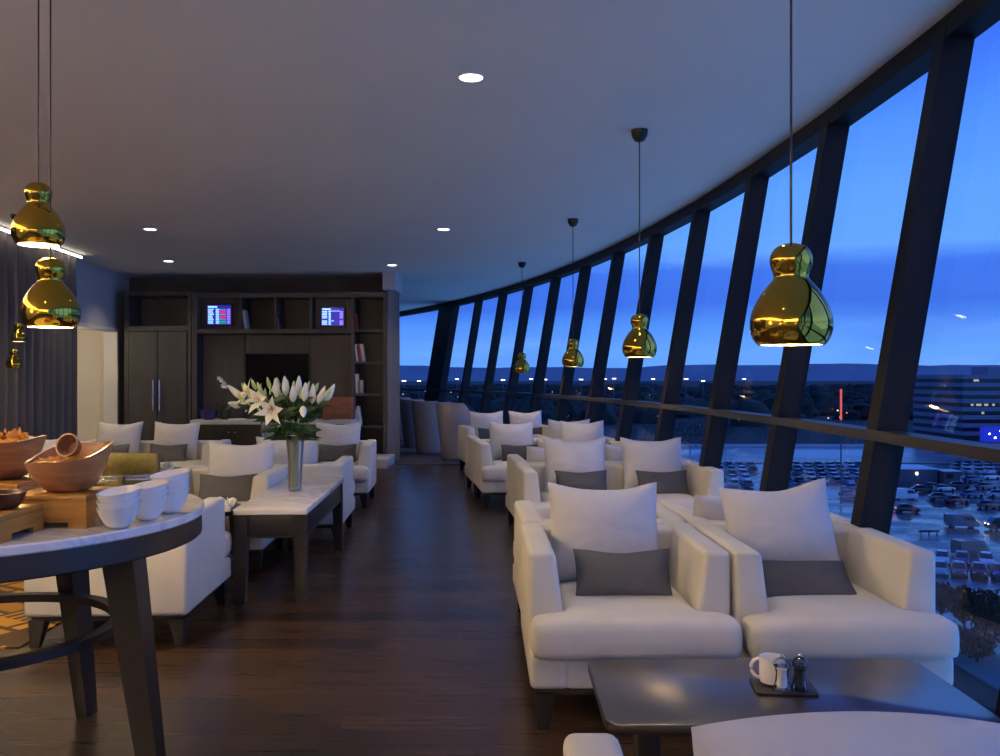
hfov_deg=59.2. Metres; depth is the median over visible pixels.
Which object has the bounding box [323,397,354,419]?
wooden chest
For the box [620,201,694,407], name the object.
window
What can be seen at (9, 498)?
bowl
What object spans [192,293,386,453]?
wall shelving
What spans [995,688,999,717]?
window mullion
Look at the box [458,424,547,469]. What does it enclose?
loveseat
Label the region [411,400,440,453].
tub chair
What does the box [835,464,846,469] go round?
parked car
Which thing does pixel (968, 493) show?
car
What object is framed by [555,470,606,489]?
lumbar pillow
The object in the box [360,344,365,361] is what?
book
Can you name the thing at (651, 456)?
throw pillow
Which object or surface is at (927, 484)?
car
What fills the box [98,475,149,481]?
serving tongs
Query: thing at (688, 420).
tree
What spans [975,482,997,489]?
car
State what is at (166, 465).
posy
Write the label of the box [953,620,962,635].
tree
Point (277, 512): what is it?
console table
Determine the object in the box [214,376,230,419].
orchid
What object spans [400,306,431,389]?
window
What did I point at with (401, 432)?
tub chair
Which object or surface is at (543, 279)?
window
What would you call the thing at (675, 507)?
armchair
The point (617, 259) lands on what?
window mullion
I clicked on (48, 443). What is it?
throw pillow
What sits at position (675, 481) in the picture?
lumbar pillow
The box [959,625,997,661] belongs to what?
tree
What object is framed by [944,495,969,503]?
car
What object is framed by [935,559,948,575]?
car
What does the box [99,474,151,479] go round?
serving tongs
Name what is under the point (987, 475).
car
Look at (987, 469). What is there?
parked car
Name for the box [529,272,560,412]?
window mullion
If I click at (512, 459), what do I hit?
loveseat
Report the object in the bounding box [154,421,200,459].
throw pillow
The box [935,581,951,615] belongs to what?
tree
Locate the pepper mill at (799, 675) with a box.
[791,653,808,690]
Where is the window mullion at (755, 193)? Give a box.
[699,164,768,468]
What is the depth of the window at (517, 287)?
14.13 m
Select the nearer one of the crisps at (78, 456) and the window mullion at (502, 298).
the crisps at (78, 456)
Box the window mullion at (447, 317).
[424,301,459,401]
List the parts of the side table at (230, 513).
leg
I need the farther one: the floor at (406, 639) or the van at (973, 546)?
the van at (973, 546)
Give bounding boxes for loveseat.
[80,439,230,467]
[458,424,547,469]
[505,454,690,524]
[514,461,723,518]
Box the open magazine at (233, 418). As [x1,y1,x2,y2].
[229,418,255,419]
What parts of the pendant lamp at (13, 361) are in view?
lamp shade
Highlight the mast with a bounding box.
[840,389,841,500]
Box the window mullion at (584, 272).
[555,260,591,421]
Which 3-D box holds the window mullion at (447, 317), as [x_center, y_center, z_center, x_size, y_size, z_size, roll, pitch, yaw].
[-1.209,-0.140,17.379,0.883,2.720,0.997,0,0,0]
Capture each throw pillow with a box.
[28,435,57,451]
[96,421,143,452]
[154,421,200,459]
[208,441,274,476]
[256,436,316,463]
[316,421,361,460]
[469,411,502,437]
[488,421,532,460]
[508,410,541,427]
[526,446,544,461]
[543,437,606,491]
[548,419,589,437]
[548,482,657,582]
[560,420,603,441]
[604,444,622,460]
[620,437,681,488]
[693,495,724,519]
[718,478,839,560]
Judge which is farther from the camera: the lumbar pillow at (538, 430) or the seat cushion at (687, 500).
the lumbar pillow at (538, 430)
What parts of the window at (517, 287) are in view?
head frame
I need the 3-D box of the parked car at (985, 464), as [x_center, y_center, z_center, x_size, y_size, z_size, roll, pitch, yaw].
[124.166,22.372,224.498,1.760,1.255,4.270,0,0,6]
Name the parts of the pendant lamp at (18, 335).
lamp shade, cord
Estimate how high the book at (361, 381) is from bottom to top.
0.186 m
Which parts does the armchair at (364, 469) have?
plinth rail, leg, arm, leg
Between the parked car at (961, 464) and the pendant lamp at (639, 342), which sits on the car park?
the parked car at (961, 464)
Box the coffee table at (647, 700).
[588,659,999,755]
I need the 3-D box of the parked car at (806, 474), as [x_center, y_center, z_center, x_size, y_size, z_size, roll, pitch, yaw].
[71.372,22.372,203.450,1.760,1.255,4.270,0,0,-7]
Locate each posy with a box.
[161,461,176,469]
[219,496,236,511]
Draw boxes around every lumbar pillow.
[111,444,129,452]
[150,444,187,461]
[198,474,257,501]
[318,444,356,461]
[478,428,489,438]
[501,444,537,460]
[533,427,541,434]
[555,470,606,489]
[573,548,672,595]
[635,470,689,494]
[762,560,856,597]
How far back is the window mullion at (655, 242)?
8.62 m
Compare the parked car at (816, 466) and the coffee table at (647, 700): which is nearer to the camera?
the coffee table at (647, 700)
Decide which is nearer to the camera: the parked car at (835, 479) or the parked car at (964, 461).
the parked car at (835, 479)
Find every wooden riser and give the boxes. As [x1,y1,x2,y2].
[0,474,38,489]
[0,504,43,543]
[21,486,117,528]
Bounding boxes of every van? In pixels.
[896,488,918,499]
[943,512,979,527]
[950,538,989,554]
[984,516,999,530]
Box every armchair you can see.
[24,497,231,647]
[182,466,286,572]
[272,456,354,537]
[317,439,375,507]
[465,435,540,495]
[474,439,543,507]
[513,500,685,611]
[521,523,742,730]
[533,434,609,438]
[552,438,620,445]
[563,733,622,755]
[659,500,850,526]
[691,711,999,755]
[694,523,959,684]
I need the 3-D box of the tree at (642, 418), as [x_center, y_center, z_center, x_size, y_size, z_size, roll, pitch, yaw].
[50.387,17.700,283.677,18.651,10.806,17.676,0,0,0]
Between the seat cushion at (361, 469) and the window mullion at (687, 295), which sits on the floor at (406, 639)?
the window mullion at (687, 295)
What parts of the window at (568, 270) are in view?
head frame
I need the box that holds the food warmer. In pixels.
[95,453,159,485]
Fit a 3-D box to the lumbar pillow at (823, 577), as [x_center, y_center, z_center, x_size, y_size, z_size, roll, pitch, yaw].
[1.136,0.760,3.311,0.380,0.218,0.237,0,0,-1]
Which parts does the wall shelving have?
niche panel, shelf, wall panel, panel, niche panel, shelf, shelf, shelf, shelf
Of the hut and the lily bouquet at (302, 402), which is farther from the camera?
the hut
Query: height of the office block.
27.500 m
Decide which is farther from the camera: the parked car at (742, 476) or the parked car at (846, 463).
the parked car at (846, 463)
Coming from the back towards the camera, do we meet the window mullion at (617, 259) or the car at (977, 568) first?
the car at (977, 568)
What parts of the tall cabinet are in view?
door, handle, handle, door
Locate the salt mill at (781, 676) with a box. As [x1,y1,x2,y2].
[773,654,790,691]
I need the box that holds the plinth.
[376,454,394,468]
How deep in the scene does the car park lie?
145.32 m
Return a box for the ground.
[400,381,999,463]
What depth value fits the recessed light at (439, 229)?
8.87 m
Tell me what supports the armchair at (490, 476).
on the floor at (406, 639)
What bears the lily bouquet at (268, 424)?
in the flower vase at (262, 436)
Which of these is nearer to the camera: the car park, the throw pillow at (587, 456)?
the throw pillow at (587, 456)
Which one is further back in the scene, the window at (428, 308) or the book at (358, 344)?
the window at (428, 308)
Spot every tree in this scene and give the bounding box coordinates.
[631,418,681,440]
[673,420,704,452]
[726,420,742,437]
[746,421,769,436]
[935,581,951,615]
[944,584,977,628]
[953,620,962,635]
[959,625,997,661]
[963,587,999,635]
[976,589,999,643]
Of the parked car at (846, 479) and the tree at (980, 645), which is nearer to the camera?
the tree at (980, 645)
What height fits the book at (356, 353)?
0.244 m
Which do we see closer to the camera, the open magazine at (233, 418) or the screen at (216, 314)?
the open magazine at (233, 418)
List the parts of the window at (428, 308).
head frame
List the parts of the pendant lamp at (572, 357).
lamp shade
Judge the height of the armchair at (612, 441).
0.585 m
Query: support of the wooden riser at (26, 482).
on the buffet table at (57, 550)
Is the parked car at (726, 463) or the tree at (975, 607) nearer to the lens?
the tree at (975, 607)
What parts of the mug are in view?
handle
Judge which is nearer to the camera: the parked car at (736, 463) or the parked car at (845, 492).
the parked car at (845, 492)
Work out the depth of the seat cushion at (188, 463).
8.22 m
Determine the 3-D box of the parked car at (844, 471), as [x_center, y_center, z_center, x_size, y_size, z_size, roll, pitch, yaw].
[82.261,22.372,211.577,1.760,1.255,4.270,0,0,-7]
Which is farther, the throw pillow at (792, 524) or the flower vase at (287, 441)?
the flower vase at (287, 441)
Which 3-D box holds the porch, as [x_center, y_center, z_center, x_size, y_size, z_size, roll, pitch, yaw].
[179.400,20.250,320.490,9.400,5.900,5.420,0,0,0]
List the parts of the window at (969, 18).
head frame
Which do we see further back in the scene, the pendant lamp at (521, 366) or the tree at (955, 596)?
the tree at (955, 596)
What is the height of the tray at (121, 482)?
0.041 m
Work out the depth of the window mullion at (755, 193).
6.12 m
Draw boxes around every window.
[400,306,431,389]
[400,310,411,316]
[417,304,438,390]
[438,296,475,391]
[460,289,499,392]
[483,281,524,394]
[506,271,552,395]
[531,260,581,397]
[558,246,613,400]
[587,226,651,403]
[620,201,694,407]
[659,165,750,414]
[707,111,825,423]
[770,20,940,438]
[865,0,999,463]
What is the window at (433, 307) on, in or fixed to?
on the floor at (406, 639)
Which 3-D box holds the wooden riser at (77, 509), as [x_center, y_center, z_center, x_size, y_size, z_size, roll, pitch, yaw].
[-1.206,0.356,2.435,0.217,0.088,0.200,0,0,0]
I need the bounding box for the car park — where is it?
[723,464,999,661]
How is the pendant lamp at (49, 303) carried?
hanging from the ceiling
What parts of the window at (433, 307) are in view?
head frame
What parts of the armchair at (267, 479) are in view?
arm, backrest, plinth rail, leg, arm, leg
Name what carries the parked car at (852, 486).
on the car park
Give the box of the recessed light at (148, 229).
[142,228,157,230]
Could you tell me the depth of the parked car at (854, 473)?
202.63 m
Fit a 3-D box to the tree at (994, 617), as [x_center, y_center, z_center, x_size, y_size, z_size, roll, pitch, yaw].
[42.154,20.242,73.462,4.122,5.731,3.764,0,0,0]
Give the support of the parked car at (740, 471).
on the car park
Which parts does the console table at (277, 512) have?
leg, leg, leg, leg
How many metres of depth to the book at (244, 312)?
12.55 m
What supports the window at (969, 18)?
on the floor at (406, 639)
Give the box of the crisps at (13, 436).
[0,427,29,442]
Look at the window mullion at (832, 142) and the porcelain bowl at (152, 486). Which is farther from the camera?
the window mullion at (832, 142)
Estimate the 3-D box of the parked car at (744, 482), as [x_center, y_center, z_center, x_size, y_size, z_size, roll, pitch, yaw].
[52.861,22.372,188.636,1.760,1.255,4.270,0,0,-7]
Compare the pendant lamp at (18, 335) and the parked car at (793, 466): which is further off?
the parked car at (793, 466)
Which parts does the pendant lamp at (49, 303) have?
lamp shade, lamp shade, cord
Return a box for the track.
[0,225,81,257]
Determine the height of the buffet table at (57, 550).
0.800 m
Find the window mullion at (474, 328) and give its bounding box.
[458,295,482,404]
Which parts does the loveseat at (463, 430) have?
leg, arm, arm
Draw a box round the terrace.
[953,647,999,691]
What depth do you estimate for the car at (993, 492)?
171.02 m
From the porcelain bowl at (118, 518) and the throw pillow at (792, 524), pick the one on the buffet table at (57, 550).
the porcelain bowl at (118, 518)
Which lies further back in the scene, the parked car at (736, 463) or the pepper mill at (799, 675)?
the parked car at (736, 463)
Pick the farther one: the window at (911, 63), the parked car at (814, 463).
the parked car at (814, 463)
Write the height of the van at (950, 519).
2.050 m
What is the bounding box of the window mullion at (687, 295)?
[654,200,710,440]
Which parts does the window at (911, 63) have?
head frame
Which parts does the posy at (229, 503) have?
pot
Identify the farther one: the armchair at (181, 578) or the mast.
the mast
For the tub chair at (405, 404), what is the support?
on the floor at (408, 456)
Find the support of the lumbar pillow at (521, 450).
on the armchair at (490, 476)
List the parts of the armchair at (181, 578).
leg, backrest, plinth rail, leg, arm, leg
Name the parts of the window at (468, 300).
head frame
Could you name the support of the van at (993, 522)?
on the car park
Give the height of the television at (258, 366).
0.660 m
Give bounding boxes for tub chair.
[400,397,409,440]
[400,399,422,447]
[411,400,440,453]
[436,402,470,459]
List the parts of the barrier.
rail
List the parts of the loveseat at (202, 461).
arm, backrest, arm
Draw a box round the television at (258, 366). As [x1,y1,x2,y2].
[245,353,310,398]
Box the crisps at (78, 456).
[34,451,109,467]
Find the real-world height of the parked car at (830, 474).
1.255 m
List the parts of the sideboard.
door, door, casing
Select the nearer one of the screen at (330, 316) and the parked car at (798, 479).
the screen at (330, 316)
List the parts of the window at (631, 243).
head frame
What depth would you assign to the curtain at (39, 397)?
9.59 m
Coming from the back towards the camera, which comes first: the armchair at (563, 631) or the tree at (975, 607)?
the tree at (975, 607)
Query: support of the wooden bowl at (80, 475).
on the wooden riser at (77, 509)
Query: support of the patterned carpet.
on the floor at (406, 639)
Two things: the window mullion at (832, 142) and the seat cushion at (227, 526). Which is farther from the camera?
the seat cushion at (227, 526)
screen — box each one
[206,304,232,325]
[320,306,345,326]
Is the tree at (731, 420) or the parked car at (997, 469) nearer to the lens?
the parked car at (997, 469)
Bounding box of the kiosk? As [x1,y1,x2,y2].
[938,469,961,482]
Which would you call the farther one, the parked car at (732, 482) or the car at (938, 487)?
the parked car at (732, 482)
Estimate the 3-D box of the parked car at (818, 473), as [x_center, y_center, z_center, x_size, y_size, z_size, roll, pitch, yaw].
[74.195,22.372,203.092,1.760,1.255,4.270,0,0,-7]
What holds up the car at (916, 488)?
on the car park
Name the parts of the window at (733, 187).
head frame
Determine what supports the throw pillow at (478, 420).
on the loveseat at (463, 430)
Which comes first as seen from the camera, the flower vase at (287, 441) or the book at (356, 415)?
the flower vase at (287, 441)
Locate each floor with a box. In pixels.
[0,463,693,755]
[395,441,465,464]
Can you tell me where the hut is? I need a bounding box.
[898,464,938,481]
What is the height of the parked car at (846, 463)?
1.255 m
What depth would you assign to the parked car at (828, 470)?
210.78 m
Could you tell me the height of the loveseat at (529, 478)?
0.585 m
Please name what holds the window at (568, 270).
on the floor at (406, 639)
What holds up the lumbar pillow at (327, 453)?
on the armchair at (364, 469)
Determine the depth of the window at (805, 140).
5.51 m
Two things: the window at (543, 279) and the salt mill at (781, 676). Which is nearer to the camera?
the salt mill at (781, 676)
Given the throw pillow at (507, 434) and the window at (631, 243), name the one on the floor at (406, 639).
the window at (631, 243)
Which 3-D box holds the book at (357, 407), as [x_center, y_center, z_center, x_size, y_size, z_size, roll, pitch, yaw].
[-2.011,0.538,12.621,0.070,0.272,0.182,0,0,0]
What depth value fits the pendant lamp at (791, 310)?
2.22 m
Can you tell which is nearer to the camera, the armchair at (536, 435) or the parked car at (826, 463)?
the armchair at (536, 435)
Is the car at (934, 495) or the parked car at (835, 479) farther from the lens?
the parked car at (835, 479)
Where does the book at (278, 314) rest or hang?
on the wall shelving
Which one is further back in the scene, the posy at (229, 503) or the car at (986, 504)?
the car at (986, 504)
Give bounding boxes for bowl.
[0,435,46,480]
[0,489,26,509]
[24,441,113,492]
[96,485,141,502]
[96,492,141,509]
[96,499,141,528]
[133,479,168,495]
[135,493,168,520]
[140,486,168,501]
[150,468,189,481]
[162,487,189,513]
[168,475,189,487]
[168,481,189,493]
[200,409,217,419]
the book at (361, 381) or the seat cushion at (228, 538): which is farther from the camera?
the book at (361, 381)
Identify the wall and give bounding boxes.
[76,260,128,424]
[77,328,103,441]
[129,278,385,292]
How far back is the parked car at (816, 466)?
219.41 m
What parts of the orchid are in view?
pot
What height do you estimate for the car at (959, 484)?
1.455 m
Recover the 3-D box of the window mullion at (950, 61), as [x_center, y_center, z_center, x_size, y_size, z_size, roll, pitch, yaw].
[1.673,-0.140,3.667,0.594,2.720,0.104,0,0,0]
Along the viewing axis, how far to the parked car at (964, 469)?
213.83 m
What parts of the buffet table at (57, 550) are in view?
leg, leg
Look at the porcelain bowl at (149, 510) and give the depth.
2.44 m
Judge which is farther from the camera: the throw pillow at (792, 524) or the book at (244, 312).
the book at (244, 312)
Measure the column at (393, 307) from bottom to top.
2.428 m
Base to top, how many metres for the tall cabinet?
2.436 m
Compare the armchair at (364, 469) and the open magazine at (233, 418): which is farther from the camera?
the open magazine at (233, 418)
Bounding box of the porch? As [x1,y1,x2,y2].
[976,425,999,441]
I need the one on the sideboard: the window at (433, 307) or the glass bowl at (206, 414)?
the glass bowl at (206, 414)
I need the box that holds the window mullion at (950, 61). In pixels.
[850,17,974,534]
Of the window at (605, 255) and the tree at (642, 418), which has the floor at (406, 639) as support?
the window at (605, 255)
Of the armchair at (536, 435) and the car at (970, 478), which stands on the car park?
the car at (970, 478)
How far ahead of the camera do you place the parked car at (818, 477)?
193.65 m
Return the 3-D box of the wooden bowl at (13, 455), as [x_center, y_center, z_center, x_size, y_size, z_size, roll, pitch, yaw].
[-1.478,0.236,2.615,0.236,0.129,0.236,0,0,0]
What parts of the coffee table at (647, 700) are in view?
leg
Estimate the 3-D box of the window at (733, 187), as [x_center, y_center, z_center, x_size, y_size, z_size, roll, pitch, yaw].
[1.562,-0.190,6.796,0.712,2.820,1.299,0,0,0]
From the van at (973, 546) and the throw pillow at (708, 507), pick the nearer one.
the throw pillow at (708, 507)
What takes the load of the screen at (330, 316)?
attached to the wall shelving
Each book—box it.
[242,310,249,328]
[277,313,283,328]
[355,313,359,329]
[355,344,358,361]
[355,374,358,392]
[355,409,358,421]
[356,345,360,361]
[356,406,362,424]
[358,344,362,361]
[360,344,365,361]
[360,380,363,392]
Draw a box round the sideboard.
[190,419,356,444]
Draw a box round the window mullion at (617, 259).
[585,245,624,422]
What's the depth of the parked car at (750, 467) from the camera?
217.52 m
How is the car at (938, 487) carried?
on the car park
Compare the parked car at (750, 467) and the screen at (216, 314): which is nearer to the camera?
the screen at (216, 314)
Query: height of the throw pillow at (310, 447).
0.448 m
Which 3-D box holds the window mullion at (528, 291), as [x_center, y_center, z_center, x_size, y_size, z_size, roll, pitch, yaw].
[0.237,-0.140,13.528,0.596,2.720,0.269,0,0,0]
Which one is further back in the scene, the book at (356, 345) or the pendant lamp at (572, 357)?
the book at (356, 345)
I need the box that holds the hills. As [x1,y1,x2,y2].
[400,363,999,380]
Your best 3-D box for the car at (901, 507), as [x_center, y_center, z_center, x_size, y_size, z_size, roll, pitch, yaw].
[70.481,22.473,152.357,4.270,1.455,1.830,0,0,6]
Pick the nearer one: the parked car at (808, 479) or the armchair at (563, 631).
the armchair at (563, 631)
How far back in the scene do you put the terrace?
69.28 m
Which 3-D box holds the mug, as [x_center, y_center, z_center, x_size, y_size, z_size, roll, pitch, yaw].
[0.679,0.740,2.237,0.089,0.066,0.064,0,0,25]
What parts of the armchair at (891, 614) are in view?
arm, backrest, arm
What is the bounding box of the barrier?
[918,530,939,535]
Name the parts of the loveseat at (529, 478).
arm, backrest, arm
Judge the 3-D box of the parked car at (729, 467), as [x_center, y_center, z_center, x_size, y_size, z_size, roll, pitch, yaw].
[57.313,22.372,219.097,1.760,1.255,4.270,0,0,-7]
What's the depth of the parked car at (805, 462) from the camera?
228.29 m
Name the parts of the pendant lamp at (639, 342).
lamp shade, cord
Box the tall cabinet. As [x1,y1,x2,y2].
[124,291,195,439]
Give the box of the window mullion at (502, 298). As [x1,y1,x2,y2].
[480,289,507,412]
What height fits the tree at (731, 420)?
8.922 m
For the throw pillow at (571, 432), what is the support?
on the armchair at (612, 441)
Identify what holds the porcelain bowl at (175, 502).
on the buffet table at (57, 550)
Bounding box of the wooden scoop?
[55,433,81,456]
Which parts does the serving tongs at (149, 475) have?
arm, arm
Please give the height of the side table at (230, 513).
0.458 m
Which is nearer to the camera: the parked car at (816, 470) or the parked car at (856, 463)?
the parked car at (816, 470)
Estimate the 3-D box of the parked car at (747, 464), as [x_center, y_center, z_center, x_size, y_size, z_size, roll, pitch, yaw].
[65.066,22.372,229.429,1.760,1.255,4.270,0,0,-7]
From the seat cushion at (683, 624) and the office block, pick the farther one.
the office block
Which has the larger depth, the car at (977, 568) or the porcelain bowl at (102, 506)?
the car at (977, 568)
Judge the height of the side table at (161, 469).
0.458 m
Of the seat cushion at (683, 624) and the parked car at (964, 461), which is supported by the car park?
the parked car at (964, 461)
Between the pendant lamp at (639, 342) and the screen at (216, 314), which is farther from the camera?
the screen at (216, 314)
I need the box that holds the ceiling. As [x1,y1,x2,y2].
[0,0,962,310]
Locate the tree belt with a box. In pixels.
[400,383,913,426]
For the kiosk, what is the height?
2.700 m
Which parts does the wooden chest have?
drawer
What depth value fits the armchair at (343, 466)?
6.37 m
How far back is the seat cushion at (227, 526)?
5.34 m
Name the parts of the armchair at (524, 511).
arm, backrest, arm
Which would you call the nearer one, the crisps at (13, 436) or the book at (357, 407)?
the crisps at (13, 436)
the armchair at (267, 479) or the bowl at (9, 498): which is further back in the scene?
the armchair at (267, 479)
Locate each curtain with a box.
[0,232,76,439]
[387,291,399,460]
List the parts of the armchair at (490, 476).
leg, arm, leg, plinth rail, arm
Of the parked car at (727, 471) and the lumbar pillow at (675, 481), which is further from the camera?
the parked car at (727, 471)
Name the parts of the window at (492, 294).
head frame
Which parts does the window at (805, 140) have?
head frame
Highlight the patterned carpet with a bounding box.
[0,581,61,648]
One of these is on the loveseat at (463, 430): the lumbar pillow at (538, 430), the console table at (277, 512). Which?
the lumbar pillow at (538, 430)
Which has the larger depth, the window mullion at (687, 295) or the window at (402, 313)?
the window at (402, 313)
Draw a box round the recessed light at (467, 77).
[456,72,485,82]
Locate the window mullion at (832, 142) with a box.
[759,110,849,491]
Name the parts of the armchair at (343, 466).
backrest, plinth rail, arm, leg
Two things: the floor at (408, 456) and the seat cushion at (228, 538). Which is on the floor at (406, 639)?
the floor at (408, 456)
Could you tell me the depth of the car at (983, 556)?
108.95 m
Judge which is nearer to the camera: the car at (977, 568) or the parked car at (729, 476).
the car at (977, 568)
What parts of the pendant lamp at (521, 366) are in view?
lamp shade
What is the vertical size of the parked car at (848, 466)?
1.255 m
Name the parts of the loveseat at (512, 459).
leg, arm, backrest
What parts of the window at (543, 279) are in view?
head frame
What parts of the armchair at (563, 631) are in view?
arm, leg, plinth rail, backrest, arm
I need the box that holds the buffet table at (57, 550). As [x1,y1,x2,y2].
[0,493,204,755]
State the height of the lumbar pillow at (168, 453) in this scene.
0.217 m
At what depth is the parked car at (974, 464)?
223.00 m
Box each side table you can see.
[160,467,181,471]
[225,503,240,561]
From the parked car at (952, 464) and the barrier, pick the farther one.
the parked car at (952, 464)
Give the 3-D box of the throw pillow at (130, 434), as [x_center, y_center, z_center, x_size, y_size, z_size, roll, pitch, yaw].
[-3.746,0.621,8.633,0.450,0.448,0.317,0,0,-2]
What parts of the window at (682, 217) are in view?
head frame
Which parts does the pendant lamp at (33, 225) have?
lamp shade, lamp shade, cord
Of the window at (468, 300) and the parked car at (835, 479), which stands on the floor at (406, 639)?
the window at (468, 300)
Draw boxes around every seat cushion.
[160,460,207,467]
[225,501,245,531]
[225,531,231,556]
[317,461,369,481]
[481,460,506,481]
[530,580,742,660]
[534,492,550,518]
[656,493,693,510]
[741,582,959,659]
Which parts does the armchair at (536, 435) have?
arm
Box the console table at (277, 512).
[233,477,343,603]
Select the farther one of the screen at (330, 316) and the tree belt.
the tree belt
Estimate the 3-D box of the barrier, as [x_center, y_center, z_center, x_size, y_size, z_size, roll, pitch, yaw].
[62.992,22.775,129.215,3.200,0.850,0.120,0,0,-3]
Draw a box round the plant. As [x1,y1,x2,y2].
[971,367,999,374]
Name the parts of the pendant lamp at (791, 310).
cord, lamp shade, lamp shade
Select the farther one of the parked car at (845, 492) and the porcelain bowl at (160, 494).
the parked car at (845, 492)
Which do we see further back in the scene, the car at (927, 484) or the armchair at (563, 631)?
the car at (927, 484)
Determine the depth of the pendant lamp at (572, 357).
8.24 m
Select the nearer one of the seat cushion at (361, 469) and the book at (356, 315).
the seat cushion at (361, 469)
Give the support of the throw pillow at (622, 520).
on the armchair at (563, 631)
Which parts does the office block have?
lit pane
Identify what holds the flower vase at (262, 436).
on the side table
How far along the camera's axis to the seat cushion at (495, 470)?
8.06 m
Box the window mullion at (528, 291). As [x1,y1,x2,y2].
[503,281,533,423]
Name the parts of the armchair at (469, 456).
leg, arm, backrest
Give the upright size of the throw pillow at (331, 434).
0.448 m
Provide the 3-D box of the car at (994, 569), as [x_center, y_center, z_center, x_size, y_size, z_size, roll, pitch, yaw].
[58.462,22.473,103.098,1.830,1.455,4.270,0,0,26]
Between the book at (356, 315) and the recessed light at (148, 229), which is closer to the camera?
the recessed light at (148, 229)
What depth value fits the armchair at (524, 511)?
4.05 m
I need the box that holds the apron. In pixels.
[681,447,993,462]
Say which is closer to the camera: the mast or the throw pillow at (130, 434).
the throw pillow at (130, 434)
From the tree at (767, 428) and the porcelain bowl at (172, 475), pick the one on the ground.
the tree at (767, 428)
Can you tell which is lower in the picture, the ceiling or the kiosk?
the kiosk
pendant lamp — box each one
[5,213,22,367]
[10,0,65,247]
[10,245,26,341]
[19,0,80,328]
[514,262,529,372]
[562,218,583,366]
[622,128,656,357]
[749,0,833,345]
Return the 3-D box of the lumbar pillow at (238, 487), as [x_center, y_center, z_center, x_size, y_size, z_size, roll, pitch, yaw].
[-1.779,0.722,5.746,0.380,0.228,0.184,0,0,-3]
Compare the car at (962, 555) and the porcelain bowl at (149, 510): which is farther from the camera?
the car at (962, 555)
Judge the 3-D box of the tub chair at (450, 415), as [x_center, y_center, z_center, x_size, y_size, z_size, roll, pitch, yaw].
[-0.632,0.776,12.943,0.632,0.830,0.620,0,0,-21]
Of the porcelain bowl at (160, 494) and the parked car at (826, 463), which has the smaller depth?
the porcelain bowl at (160, 494)
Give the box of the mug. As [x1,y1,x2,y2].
[749,653,784,685]
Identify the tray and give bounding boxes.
[95,479,149,485]
[750,678,818,696]
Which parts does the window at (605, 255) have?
head frame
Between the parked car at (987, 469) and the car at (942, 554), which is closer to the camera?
the car at (942, 554)
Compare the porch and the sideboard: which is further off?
the porch
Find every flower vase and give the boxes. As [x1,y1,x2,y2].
[261,422,274,437]
[286,435,303,491]
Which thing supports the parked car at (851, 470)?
on the car park
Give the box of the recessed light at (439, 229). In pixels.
[436,228,450,230]
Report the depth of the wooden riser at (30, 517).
2.22 m
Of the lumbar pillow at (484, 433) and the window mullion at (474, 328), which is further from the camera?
the window mullion at (474, 328)
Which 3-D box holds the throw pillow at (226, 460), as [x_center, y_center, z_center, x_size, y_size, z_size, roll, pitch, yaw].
[-1.760,0.621,5.958,0.450,0.448,0.318,0,0,-3]
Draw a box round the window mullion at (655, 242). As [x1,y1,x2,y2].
[615,226,663,440]
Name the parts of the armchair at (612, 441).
arm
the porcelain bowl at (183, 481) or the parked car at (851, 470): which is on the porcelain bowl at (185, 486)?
the porcelain bowl at (183, 481)
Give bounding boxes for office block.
[913,367,999,439]
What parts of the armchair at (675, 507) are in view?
arm, backrest, arm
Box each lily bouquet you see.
[227,376,334,487]
[241,386,282,436]
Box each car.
[723,461,733,466]
[724,465,735,470]
[725,470,736,475]
[725,474,737,479]
[726,479,739,485]
[734,461,745,466]
[735,465,746,470]
[736,469,748,474]
[738,474,750,479]
[739,480,753,485]
[744,461,755,466]
[746,465,757,470]
[791,468,803,473]
[792,461,801,466]
[792,465,802,469]
[792,476,805,482]
[801,461,813,466]
[801,472,815,477]
[802,465,813,469]
[802,468,815,473]
[804,477,816,481]
[812,461,822,465]
[813,465,825,469]
[813,468,825,473]
[815,472,828,477]
[817,476,828,482]
[823,462,834,465]
[824,468,837,473]
[825,465,836,469]
[828,472,839,477]
[828,476,842,482]
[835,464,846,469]
[837,469,849,474]
[838,489,855,496]
[842,461,853,465]
[842,476,854,482]
[842,483,856,489]
[845,465,858,469]
[847,468,858,473]
[849,472,858,477]
[853,461,860,465]
[894,503,920,512]
[910,485,933,492]
[922,482,936,487]
[927,492,947,499]
[932,484,955,491]
[935,549,949,564]
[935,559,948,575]
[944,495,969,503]
[947,481,970,488]
[949,463,961,468]
[950,460,961,463]
[950,467,962,472]
[950,560,967,576]
[954,550,970,565]
[960,463,972,468]
[960,489,983,497]
[961,460,971,464]
[961,467,973,472]
[962,475,983,482]
[970,561,988,577]
[971,460,981,464]
[971,463,982,467]
[972,467,984,472]
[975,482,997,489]
[977,499,999,508]
[977,551,994,564]
[980,472,999,479]
[983,463,993,467]
[983,467,995,472]
[986,489,999,496]
[989,562,999,577]
[993,467,999,472]
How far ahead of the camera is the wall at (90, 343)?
12.66 m
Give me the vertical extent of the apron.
0.120 m
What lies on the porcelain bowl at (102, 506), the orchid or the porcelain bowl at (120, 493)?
the porcelain bowl at (120, 493)
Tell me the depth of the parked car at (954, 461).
232.40 m
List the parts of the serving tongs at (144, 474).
arm, arm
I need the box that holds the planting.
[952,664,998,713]

